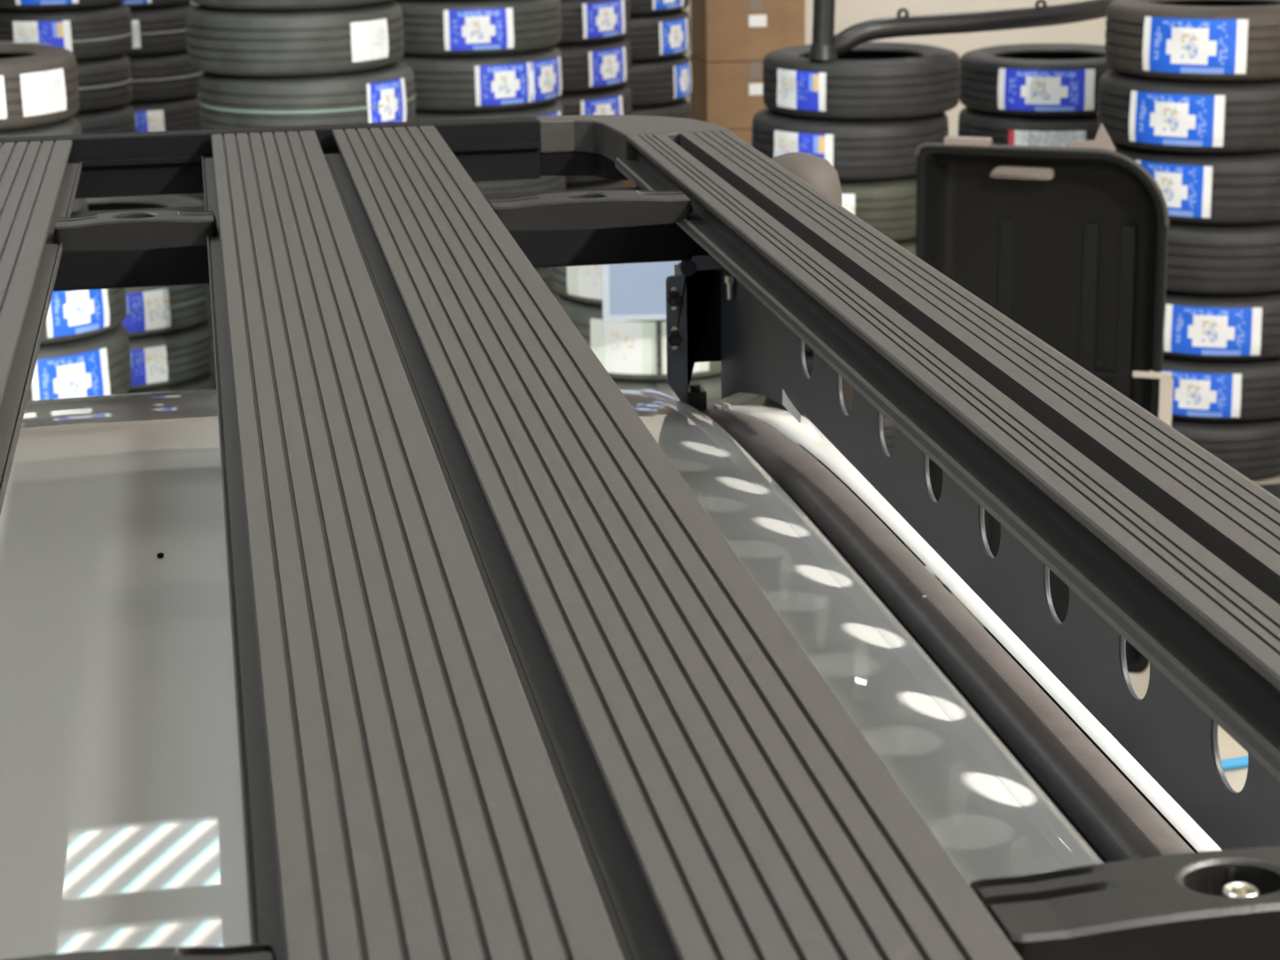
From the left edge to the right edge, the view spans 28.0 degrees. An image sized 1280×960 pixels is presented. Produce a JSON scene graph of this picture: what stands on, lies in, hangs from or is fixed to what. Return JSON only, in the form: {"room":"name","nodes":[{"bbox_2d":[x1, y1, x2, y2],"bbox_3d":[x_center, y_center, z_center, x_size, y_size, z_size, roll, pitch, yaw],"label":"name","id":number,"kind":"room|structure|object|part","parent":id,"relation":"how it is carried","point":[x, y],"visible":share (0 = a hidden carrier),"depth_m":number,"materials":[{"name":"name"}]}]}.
{"room":"tire shop","nodes":[
{"label":"tire shop","id":0,"kind":"room"},
{"bbox_2d":[189,0,1107,136],"bbox_3d":[-2.320,-4.297,14.794,11.700,5.200,0.150,-4,16,-9],"label":"wall","id":1,"kind":"structure","parent":0,"point":[848,12],"depth_m":15.92,"materials":[{"name":"beige paint"}]},
{"bbox_2d":[763,395,1279,792],"bbox_3d":[-0.599,0.860,6.192,11.700,0.100,19.500,-4,16,-9],"label":"floor","id":2,"kind":"structure","parent":0,"point":[1229,748],"depth_m":6.56,"materials":[{"name":"concrete"}]},
{"bbox_2d":[126,371,212,394],"bbox_3d":[-2.038,-0.327,9.922,0.856,0.199,0.856,-4,16,-9],"label":"tyre","id":3,"kind":"object","parent":2,"relation":"on","point":[204,382],"visible":0.02,"depth_m":9.68,"materials":[{"name":"rubber"}]},
{"bbox_2d":[128,318,212,390],"bbox_3d":[-2.041,-0.518,9.867,0.856,0.199,0.859,-4,16,-9],"label":"tyre","id":4,"kind":"object","parent":3,"relation":"on","point":[182,354],"visible":0.33,"depth_m":9.57,"materials":[{"name":"rubber"}]},
{"bbox_2d":[121,284,208,337],"bbox_3d":[-2.044,-0.717,9.810,0.857,0.213,0.861,-4,16,-9],"label":"tyre","id":5,"kind":"object","parent":4,"relation":"on","point":[157,309],"visible":0.28,"depth_m":9.50,"materials":[{"name":"rubber"}]},
{"bbox_2d":[86,194,202,210],"bbox_3d":[-2.048,-0.926,9.752,0.856,0.219,0.858,-4,16,-9],"label":"tyre","id":6,"kind":"object","parent":5,"relation":"on","point":[156,201],"visible":0.09,"depth_m":9.98,"materials":[{"name":"rubber"}]},
{"bbox_2d":[0,388,1221,959],"bbox_3d":[-0.504,0.790,2.946,1.737,1.795,4.945,-4,16,-9],"label":"vehicle","id":7,"kind":"object","parent":2,"relation":"on","point":[121,821],"visible":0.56,"depth_m":1.98,"materials":[{"name":"white paint"}]},
{"bbox_2d":[156,552,163,558],"bbox_3d":[-0.420,0.066,2.251,0.006,0.004,0.009,-4,16,-9],"label":"grit speck","id":8,"kind":"object","parent":7,"relation":"on","point":[159,554],"visible":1,"depth_m":2.25,"materials":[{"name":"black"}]},
{"bbox_2d":[0,115,1279,959],"bbox_3d":[-0.372,0.110,1.875,1.448,0.317,3.027,-4,16,-9],"label":"roof rack","id":9,"kind":"object","parent":7,"relation":"on","point":[507,687],"visible":0.99,"depth_m":1.59,"materials":[{"name":"black metal"}]},
{"bbox_3d":[-0.628,-0.401,3.252,1.005,0.075,0.055,-4,16,-9],"label":"rail","id":10,"kind":"part","parent":9,"relation":"part of","materials":[{"name":"black metal"}]},
{"bbox_3d":[-0.011,-0.434,3.276,0.221,0.043,0.203,-4,16,-9],"label":"rail corner","id":11,"kind":"part","parent":9,"relation":"part of","materials":[{"name":"grey metal"}]},
{"bbox_3d":[0.283,-0.034,1.845,0.150,0.043,2.822,-4,16,-9],"label":"rail","id":12,"kind":"part","parent":9,"relation":"part of","materials":[{"name":"black metal"}]},
{"bbox_3d":[0.325,0.131,1.805,0.005,0.255,2.645,-4,16,-9],"label":"backbone plate","id":13,"kind":"part","parent":9,"relation":"part of","materials":[{"name":"grey metal"}]},
{"bbox_2d":[770,152,852,414],"bbox_3d":[0.238,-0.073,3.563,0.146,0.865,0.843,0,16,3],"label":"snorkel","id":14,"kind":"object","parent":7,"relation":"attached to","point":[816,171],"visible":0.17,"depth_m":3.07,"materials":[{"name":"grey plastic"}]},
{"bbox_3d":[0.297,0.264,1.940,0.051,0.195,3.040,-4,16,-9],"label":"roof moulding","id":15,"kind":"part","parent":7,"relation":"part of","materials":[{"name":"black rubber"}]},
{"bbox_3d":[0.359,0.280,1.956,0.078,0.237,3.040,-4,16,-9],"label":"cant rail","id":16,"kind":"part","parent":7,"relation":"part of","materials":[{"name":"grey metal"}]},
{"bbox_2d":[623,179,636,187],"bbox_3d":[0.185,-0.973,11.014,0.400,0.780,0.401,-6,17,-17],"label":"carton","id":17,"kind":"object","parent":2,"relation":"on","point":[626,183],"visible":0.02,"depth_m":11.00,"materials":[{"name":"brown"}]},
{"bbox_2d":[601,261,681,399],"bbox_3d":[0.067,-0.313,8.152,0.362,1.070,0.260,-2,16,-4],"label":"sheet","id":18,"kind":"object","parent":2,"relation":"on","point":[631,291],"visible":0.24,"depth_m":8.06,"materials":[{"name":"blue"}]},
{"bbox_3d":[0.061,-0.666,8.045,0.362,0.332,0.018,-2,16,-4],"label":"frame","id":19,"kind":"part","parent":18,"relation":"part of","materials":[{"name":"blue"}]},
{"bbox_3d":[0.063,-0.670,8.045,0.335,0.305,0.008,-2,16,-4],"label":"panel","id":20,"kind":"part","parent":18,"relation":"part of","materials":[{"name":"blue"}]},
{"bbox_2d":[763,396,894,455],"bbox_3d":[0.801,-0.228,9.407,0.696,0.199,0.696,-4,16,-9],"label":"tyre","id":21,"kind":"object","parent":2,"relation":"on","point":[888,428],"visible":0.02,"depth_m":9.08,"materials":[{"name":"rubber"}]},
{"bbox_2d":[789,351,813,403],"bbox_3d":[0.798,-0.420,9.353,0.696,0.199,0.696,-4,16,-9],"label":"tyre","id":22,"kind":"object","parent":21,"relation":"on","point":[809,356],"visible":0.02,"depth_m":9.07,"materials":[{"name":"rubber"}]},
{"bbox_2d":[804,342,813,352],"bbox_3d":[0.794,-0.613,9.299,0.696,0.199,0.696,-4,16,-9],"label":"tyre","id":23,"kind":"object","parent":22,"relation":"on","point":[807,348],"visible":0.02,"depth_m":9.05,"materials":[{"name":"rubber"}]},
{"bbox_2d":[895,239,915,255],"bbox_3d":[0.791,-0.805,9.244,0.696,0.199,0.696,-4,16,-9],"label":"tyre","id":24,"kind":"object","parent":23,"relation":"on","point":[910,245],"visible":0.02,"depth_m":8.94,"materials":[{"name":"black rubber"}]},
{"bbox_2d":[839,175,916,241],"bbox_3d":[0.768,-1.006,9.184,0.696,0.219,0.696,-4,16,-9],"label":"tyre","id":25,"kind":"object","parent":24,"relation":"on","point":[888,206],"visible":0.15,"depth_m":8.86,"materials":[{"name":"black rubber"}]},
{"bbox_2d":[752,108,948,181],"bbox_3d":[0.745,-1.211,9.123,0.696,0.207,0.696,-4,16,-9],"label":"tyre","id":26,"kind":"object","parent":25,"relation":"on","point":[883,149],"visible":0.6,"depth_m":8.82,"materials":[{"name":"rubber"}]},
{"bbox_2d":[762,41,960,120],"bbox_3d":[0.781,-1.413,9.072,0.696,0.206,0.696,-4,16,-9],"label":"tyre","id":27,"kind":"object","parent":26,"relation":"on","point":[872,81],"visible":0.98,"depth_m":8.80,"materials":[{"name":"rubber"}]},
{"bbox_2d":[808,0,1113,60],"bbox_3d":[1.215,-1.831,9.017,1.425,0.619,0.172,-10,18,-28],"label":"bar","id":28,"kind":"object","parent":27,"relation":"on","point":[826,45],"visible":0.97,"depth_m":8.91,"materials":[{"name":"black metal"}]},
{"bbox_2d":[914,123,1173,673],"bbox_3d":[1.099,-0.229,6.994,0.712,1.505,0.138,5,17,20],"label":"plastic tray","id":29,"kind":"object","parent":2,"relation":"on","point":[1069,243],"visible":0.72,"depth_m":6.93,"materials":[{"name":"black plastic"}]},
{"bbox_2d":[1171,417,1279,480],"bbox_3d":[2.000,-0.184,9.161,0.762,0.211,0.762,-4,16,-9],"label":"tyre","id":30,"kind":"object","parent":2,"relation":"on","point":[1252,448],"visible":0.22,"depth_m":8.81,"materials":[{"name":"rubber"}]},
{"bbox_2d":[1162,355,1279,421],"bbox_3d":[2.026,-0.390,9.107,0.762,0.212,0.764,-4,16,-9],"label":"tyre","id":31,"kind":"object","parent":30,"relation":"on","point":[1203,390],"visible":0.49,"depth_m":8.76,"materials":[{"name":"rubber"}]},
{"bbox_2d":[1163,291,1279,360],"bbox_3d":[2.033,-0.604,9.047,0.762,0.229,0.767,-4,16,-9],"label":"tyre","id":32,"kind":"object","parent":31,"relation":"on","point":[1246,327],"visible":0.58,"depth_m":8.70,"materials":[{"name":"rubber"}]},
{"bbox_2d":[1165,221,1279,294],"bbox_3d":[2.009,-0.829,8.983,0.762,0.239,0.762,-4,16,-9],"label":"tyre","id":33,"kind":"object","parent":32,"relation":"on","point":[1202,259],"visible":0.47,"depth_m":8.64,"materials":[{"name":"rubber"}]},
{"bbox_2d":[1111,141,1279,224],"bbox_3d":[2.005,-1.061,8.917,0.762,0.241,0.762,-4,16,-9],"label":"tyre","id":34,"kind":"object","parent":33,"relation":"on","point":[1212,189],"visible":0.54,"depth_m":8.57,"materials":[{"name":"rubber"}]},
{"bbox_2d":[1097,69,1279,153],"bbox_3d":[1.962,-1.289,8.846,0.762,0.236,0.762,-4,16,-9],"label":"tyre","id":35,"kind":"object","parent":34,"relation":"on","point":[1136,112],"visible":0.86,"depth_m":8.52,"materials":[{"name":"rubber"}]},
{"bbox_2d":[1104,0,1279,82],"bbox_3d":[1.978,-1.524,8.783,0.762,0.247,0.763,-4,16,-9],"label":"tyre","id":36,"kind":"object","parent":35,"relation":"on","point":[1215,41],"visible":1,"depth_m":8.47,"materials":[{"name":"rubber"}]},
{"bbox_2d":[1220,755,1248,771],"bbox_3d":[1.780,0.676,6.468,2.903,0.028,0.200,-4,16,-10],"label":"hose","id":37,"kind":"object","parent":2,"relation":"on","point":[1237,763],"visible":0.04,"depth_m":6.37,"materials":[{"name":"blue plastic"}]},
{"bbox_2d":[1258,483,1279,498],"bbox_3d":[2.423,0.129,8.398,1.750,0.012,0.920,-4,16,-9],"label":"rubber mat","id":38,"kind":"object","parent":2,"relation":"on","point":[1274,489],"visible":0.02,"depth_m":8.74,"materials":[{"name":"black rubber"}]},
{"bbox_3d":[0.596,-1.628,14.644,0.670,0.054,0.550,-4,16,-9],"label":"pallet","id":39,"kind":"object","parent":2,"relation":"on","visible":0},
{"bbox_2d":[729,128,752,146],"bbox_3d":[0.613,-1.836,14.588,0.560,0.374,0.452,-4,16,-9],"label":"carton","id":40,"kind":"object","parent":39,"relation":"on","point":[746,135],"visible":0.04,"depth_m":14.32,"materials":[{"name":"brown cardboard"}]},
{"bbox_2d":[689,54,767,129],"bbox_3d":[0.601,-2.199,14.490,0.560,0.374,0.452,-4,16,-10],"label":"carton","id":41,"kind":"object","parent":40,"relation":"on","point":[728,95],"visible":0.42,"depth_m":14.26,"materials":[{"name":"brown cardboard"}]},
{"bbox_2d":[690,0,805,62],"bbox_3d":[0.601,-2.560,14.383,0.560,0.374,0.452,-4,16,-9],"label":"carton","id":42,"kind":"object","parent":41,"relation":"on","point":[721,30],"visible":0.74,"depth_m":14.18,"materials":[{"name":"brown cardboard"}]},
{"bbox_3d":[-2.060,0.085,8.400,0.640,0.234,0.640,-4,16,-9],"label":"tyre","id":43,"kind":"object","parent":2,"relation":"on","visible":0},
{"bbox_3d":[-2.064,-0.141,8.336,0.640,0.234,0.640,-4,16,-9],"label":"tyre","id":44,"kind":"object","parent":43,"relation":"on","visible":0},
{"bbox_2d":[27,323,131,401],"bbox_3d":[-1.968,-0.373,8.286,0.640,0.234,0.643,-4,16,-9],"label":"tyre","id":45,"kind":"object","parent":44,"relation":"on","point":[99,364],"visible":0.56,"depth_m":8.07,"materials":[{"name":"rubber"}]},
{"bbox_2d":[40,287,126,344],"bbox_3d":[-1.972,-0.596,8.225,0.640,0.226,0.640,-4,16,-9],"label":"tyre","id":46,"kind":"object","parent":45,"relation":"on","point":[72,314],"visible":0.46,"depth_m":8.02,"materials":[{"name":"rubber"}]},
{"bbox_2d":[71,198,87,211],"bbox_3d":[-2.075,-0.807,8.148,0.640,0.223,0.640,-4,16,-9],"label":"tyre","id":47,"kind":"object","parent":46,"relation":"on","point":[80,205],"visible":0.05,"depth_m":8.09,"materials":[{"name":"rubber"}]},
{"bbox_2d":[0,116,81,137],"bbox_3d":[-2.078,-1.020,8.087,0.640,0.219,0.640,-4,16,-9],"label":"tyre","id":48,"kind":"object","parent":47,"relation":"on","point":[69,126],"visible":0.18,"depth_m":7.92,"materials":[{"name":"rubber"}]},
{"bbox_2d":[0,43,79,130],"bbox_3d":[-2.081,-1.230,8.027,0.640,0.214,0.642,-4,16,-9],"label":"tyre","id":49,"kind":"object","parent":48,"relation":"on","point":[39,84],"visible":1,"depth_m":7.85,"materials":[{"name":"rubber"}]},
{"bbox_3d":[-2.541,-0.803,11.544,0.640,0.249,0.640,-4,16,-9],"label":"tyre","id":50,"kind":"object","parent":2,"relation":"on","visible":0},
{"bbox_3d":[-2.544,-1.043,11.476,0.640,0.249,0.640,-4,16,-9],"label":"tyre","id":51,"kind":"object","parent":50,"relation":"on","visible":0},
{"bbox_3d":[-2.546,-1.286,11.419,0.640,0.249,0.640,-4,16,-9],"label":"tyre","id":52,"kind":"object","parent":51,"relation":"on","visible":0},
{"bbox_2d":[71,104,136,134],"bbox_3d":[-2.546,-1.521,11.329,0.640,0.249,0.640,-4,16,-9],"label":"tyre","id":53,"kind":"object","parent":52,"relation":"on","point":[120,119],"visible":0.2,"depth_m":11.13,"materials":[{"name":"rubber"}]},
{"bbox_2d":[76,54,131,113],"bbox_3d":[-2.556,-1.750,11.273,0.641,0.221,0.641,-4,16,-9],"label":"tyre","id":54,"kind":"object","parent":53,"relation":"on","point":[105,83],"visible":0.43,"depth_m":11.08,"materials":[{"name":"rubber"}]},
{"bbox_2d":[0,2,132,61],"bbox_3d":[-2.545,-1.966,11.226,0.641,0.219,0.643,-4,16,-9],"label":"tyre","id":55,"kind":"object","parent":54,"relation":"on","point":[104,32],"visible":0.7,"depth_m":10.96,"materials":[{"name":"rubber"}]},
{"bbox_2d":[0,0,124,10],"bbox_3d":[-2.549,-2.172,11.146,0.640,0.219,0.642,-4,16,-9],"label":"tyre","id":56,"kind":"object","parent":55,"relation":"on","point":[4,4],"visible":1,"depth_m":10.89,"materials":[{"name":"rubber"}]},
{"bbox_3d":[-2.460,-1.150,12.824,0.650,0.218,0.650,-4,16,-9],"label":"tyre","id":57,"kind":"object","parent":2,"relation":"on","visible":0},
{"bbox_2d":[174,193,204,201],"bbox_3d":[-2.457,-1.361,12.768,0.650,0.218,0.650,-4,16,-9],"label":"tyre","id":58,"kind":"object","parent":57,"relation":"on","point":[197,196],"visible":0.02,"depth_m":12.60,"materials":[{"name":"rubber"}]},
{"bbox_3d":[-2.469,-1.573,12.715,0.650,0.218,0.650,-4,16,-9],"label":"tyre","id":59,"kind":"object","parent":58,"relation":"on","visible":0},
{"bbox_2d":[125,94,203,131],"bbox_3d":[-2.477,-1.782,12.654,0.650,0.218,0.652,-4,16,-9],"label":"tyre","id":60,"kind":"object","parent":59,"relation":"on","point":[182,113],"visible":0.27,"depth_m":12.41,"materials":[{"name":"rubber"}]},
{"bbox_2d":[127,50,204,102],"bbox_3d":[-2.464,-1.998,12.602,0.651,0.222,0.651,-4,16,-9],"label":"tyre","id":61,"kind":"object","parent":60,"relation":"on","point":[171,76],"visible":0.3,"depth_m":12.35,"materials":[{"name":"rubber"}]},
{"bbox_2d":[124,2,196,55],"bbox_3d":[-2.469,-2.208,12.530,0.651,0.220,0.654,-4,16,-9],"label":"tyre","id":62,"kind":"object","parent":61,"relation":"on","point":[162,30],"visible":0.41,"depth_m":12.28,"materials":[{"name":"rubber"}]},
{"bbox_2d":[121,0,191,9],"bbox_3d":[-2.488,-2.420,12.470,0.650,0.219,0.652,-4,16,-9],"label":"tyre","id":63,"kind":"object","parent":62,"relation":"on","point":[132,3],"visible":0.45,"depth_m":12.24,"materials":[{"name":"rubber"}]},
{"bbox_3d":[-1.165,-0.195,9.326,0.750,0.243,0.750,-4,16,-9],"label":"tyre","id":64,"kind":"object","parent":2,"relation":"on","visible":0},
{"bbox_2d":[209,335,216,389],"bbox_3d":[-1.169,-0.430,9.259,0.750,0.243,0.750,-4,16,-9],"label":"tyre","id":65,"kind":"object","parent":64,"relation":"on","point":[212,352],"visible":0.02,"depth_m":9.14,"materials":[{"name":"rubber"}]},
{"bbox_2d":[205,284,212,330],"bbox_3d":[-1.173,-0.664,9.193,0.750,0.243,0.750,-4,16,-9],"label":"tyre","id":66,"kind":"object","parent":65,"relation":"on","point":[207,286],"visible":0.02,"depth_m":9.07,"materials":[{"name":"rubber"}]},
{"bbox_3d":[-1.177,-0.899,9.127,0.750,0.243,0.750,-4,16,-9],"label":"tyre","id":67,"kind":"object","parent":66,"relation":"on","visible":0},
{"bbox_3d":[-1.181,-1.124,9.063,0.750,0.223,0.750,-4,16,-9],"label":"tyre","id":68,"kind":"object","parent":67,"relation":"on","visible":0},
{"bbox_2d":[198,62,415,129],"bbox_3d":[-1.164,-1.340,9.006,0.751,0.222,0.751,-4,16,-9],"label":"tyre","id":69,"kind":"object","parent":68,"relation":"on","point":[385,94],"visible":0.74,"depth_m":8.70,"materials":[{"name":"rubber"}]},
{"bbox_2d":[185,0,403,77],"bbox_3d":[-1.199,-1.551,8.940,0.750,0.219,0.750,-4,16,-9],"label":"tyre","id":70,"kind":"object","parent":69,"relation":"on","point":[323,42],"visible":0.89,"depth_m":8.63,"materials":[{"name":"rubber"}]},
{"bbox_2d":[190,0,391,10],"bbox_3d":[-1.191,-1.764,8.883,0.750,0.219,0.750,-4,16,-9],"label":"tyre","id":71,"kind":"object","parent":70,"relation":"on","point":[228,4],"visible":1,"depth_m":8.59,"materials":[{"name":"rubber"}]},
{"bbox_3d":[-0.690,-0.626,10.872,0.776,0.216,0.776,-4,16,-9],"label":"tyre","id":72,"kind":"object","parent":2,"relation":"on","visible":0},
{"bbox_2d":[535,267,557,294],"bbox_3d":[-0.693,-0.834,10.813,0.776,0.216,0.776,-4,16,-9],"label":"tyre","id":73,"kind":"object","parent":72,"relation":"on","point":[544,273],"visible":0.02,"depth_m":10.58,"materials":[{"name":"rubber"}]},
{"bbox_3d":[-0.696,-1.042,10.752,0.776,0.216,0.780,-4,16,-9],"label":"tyre","id":74,"kind":"object","parent":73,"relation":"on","visible":0},
{"bbox_2d":[473,176,565,193],"bbox_3d":[-0.700,-1.250,10.695,0.776,0.216,0.776,-4,16,-9],"label":"tyre","id":75,"kind":"object","parent":74,"relation":"on","point":[545,183],"visible":0.06,"depth_m":10.39,"materials":[{"name":"rubber"}]},
{"bbox_2d":[413,100,563,121],"bbox_3d":[-0.703,-1.459,10.636,0.776,0.216,0.776,-4,16,-9],"label":"tyre","id":76,"kind":"object","parent":75,"relation":"on","point":[554,108],"visible":0.16,"depth_m":10.31,"materials":[{"name":"rubber"}]},
{"bbox_2d":[397,46,562,111],"bbox_3d":[-0.706,-1.669,10.575,0.776,0.220,0.781,-4,16,-9],"label":"tyre","id":77,"kind":"object","parent":76,"relation":"on","point":[515,81],"visible":0.72,"depth_m":10.24,"materials":[{"name":"rubber"}]},
{"bbox_2d":[391,0,561,56],"bbox_3d":[-0.710,-1.881,10.516,0.776,0.220,0.778,-4,16,-9],"label":"tyre","id":78,"kind":"object","parent":77,"relation":"on","point":[430,27],"visible":0.84,"depth_m":10.18,"materials":[{"name":"rubber"}]},
{"bbox_3d":[-0.422,-1.197,12.868,0.782,0.221,0.782,-4,16,-9],"label":"tyre","id":79,"kind":"object","parent":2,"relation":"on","visible":0},
{"bbox_2d":[565,178,623,190],"bbox_3d":[-0.425,-1.411,12.806,0.782,0.221,0.785,-4,16,-9],"label":"tyre","id":80,"kind":"object","parent":79,"relation":"on","point":[608,183],"visible":0.02,"depth_m":12.51,"materials":[{"name":"rubber"}]},
{"bbox_2d":[565,176,611,185],"bbox_3d":[-0.429,-1.625,12.747,0.782,0.221,0.782,-4,16,-9],"label":"tyre","id":81,"kind":"object","parent":80,"relation":"on","point":[569,180],"visible":0.02,"depth_m":12.43,"materials":[{"name":"rubber"}]},
{"bbox_2d":[555,84,631,115],"bbox_3d":[-0.432,-1.838,12.687,0.782,0.221,0.782,-4,16,-9],"label":"tyre","id":82,"kind":"object","parent":81,"relation":"on","point":[616,100],"visible":0.29,"depth_m":12.38,"materials":[{"name":"rubber"}]},
{"bbox_2d":[553,37,630,93],"bbox_3d":[-0.436,-2.056,12.625,0.782,0.230,0.782,-4,16,-9],"label":"tyre","id":83,"kind":"object","parent":82,"relation":"on","point":[592,66],"visible":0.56,"depth_m":12.32,"materials":[{"name":"rubber"}]},
{"bbox_2d":[555,0,629,45],"bbox_3d":[-0.439,-2.277,12.563,0.782,0.227,0.782,-4,16,-9],"label":"tyre","id":84,"kind":"object","parent":83,"relation":"on","point":[583,21],"visible":0.53,"depth_m":12.25,"materials":[{"name":"rubber"}]},
{"bbox_3d":[-0.105,-1.443,13.699,0.766,0.233,0.766,-4,16,-9],"label":"tyre","id":85,"kind":"object","parent":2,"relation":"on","visible":0},
{"bbox_3d":[-0.109,-1.667,13.634,0.766,0.233,0.771,-4,16,-9],"label":"tyre","id":86,"kind":"object","parent":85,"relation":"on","visible":0},
{"bbox_2d":[631,99,690,118],"bbox_3d":[-0.113,-1.893,13.572,0.766,0.233,0.766,-4,16,-9],"label":"tyre","id":87,"kind":"object","parent":86,"relation":"on","point":[681,108],"visible":0.17,"depth_m":13.30,"materials":[{"name":"rubber"}]},
{"bbox_2d":[624,54,691,107],"bbox_3d":[-0.117,-2.117,13.509,0.766,0.233,0.766,-4,16,-9],"label":"tyre","id":88,"kind":"object","parent":87,"relation":"on","point":[664,81],"visible":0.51,"depth_m":13.22,"materials":[{"name":"rubber"}]},
{"bbox_2d":[622,9,690,61],"bbox_3d":[-0.120,-2.341,13.446,0.766,0.231,0.766,-4,16,-9],"label":"tyre","id":89,"kind":"object","parent":88,"relation":"on","point":[662,35],"visible":0.48,"depth_m":13.15,"materials":[{"name":"rubber"}]},
{"bbox_2d":[628,0,689,15],"bbox_3d":[-0.124,-2.561,13.383,0.766,0.224,0.766,-4,16,-9],"label":"tyre","id":90,"kind":"object","parent":89,"relation":"on","point":[637,7],"visible":0.5,"depth_m":13.10,"materials":[{"name":"rubber"}]},
{"bbox_3d":[1.610,-0.497,10.268,0.706,0.224,0.706,-4,16,-9],"label":"tyre","id":91,"kind":"object","parent":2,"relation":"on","visible":0},
{"bbox_3d":[1.607,-0.714,10.207,0.706,0.224,0.706,-4,16,-9],"label":"tyre","id":92,"kind":"object","parent":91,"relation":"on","visible":0},
{"bbox_3d":[1.603,-0.930,10.146,0.706,0.224,0.706,-4,16,-9],"label":"tyre","id":93,"kind":"object","parent":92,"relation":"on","visible":0},
{"bbox_3d":[1.600,-1.147,10.085,0.706,0.224,0.706,-4,16,-9],"label":"tyre","id":94,"kind":"object","parent":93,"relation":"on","visible":0},
{"bbox_2d":[957,107,1097,147],"bbox_3d":[1.597,-1.353,10.025,0.706,0.204,0.710,-4,16,-9],"label":"tyre","id":95,"kind":"object","parent":94,"relation":"on","point":[1004,129],"visible":0.35,"depth_m":9.71,"materials":[{"name":"rubber"}]},
{"bbox_2d":[959,43,1112,116],"bbox_3d":[1.593,-1.556,9.968,0.706,0.214,0.708,-4,16,-9],"label":"tyre","id":96,"kind":"object","parent":95,"relation":"on","point":[1029,80],"visible":0.77,"depth_m":9.68,"materials":[{"name":"rubber"}]},
{"bbox_3d":[0.066,-0.052,8.745,0.712,0.244,0.712,-4,16,-9],"label":"tyre","id":97,"kind":"object","parent":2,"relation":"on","visible":0},
{"bbox_2d":[612,373,763,405],"bbox_3d":[0.062,-0.287,8.678,0.712,0.244,0.712,-4,16,-9],"label":"tyre","id":98,"kind":"object","parent":97,"relation":"on","point":[711,384],"visible":0.09,"depth_m":8.37,"materials":[{"name":"rubber"}]},
{"bbox_2d":[553,292,721,380],"bbox_3d":[0.058,-0.521,8.611,0.712,0.241,0.714,-4,16,-9],"label":"tyre","id":99,"kind":"object","parent":98,"relation":"on","point":[629,350],"visible":0.37,"depth_m":8.30,"materials":[{"name":"rubber"}]},
{"bbox_2d":[550,264,602,304],"bbox_3d":[0.055,-0.744,8.549,0.712,0.220,0.712,-4,16,-9],"label":"tyre","id":100,"kind":"object","parent":99,"relation":"on","point":[578,283],"visible":0.13,"depth_m":8.32,"materials":[{"name":"rubber"}]}
]}

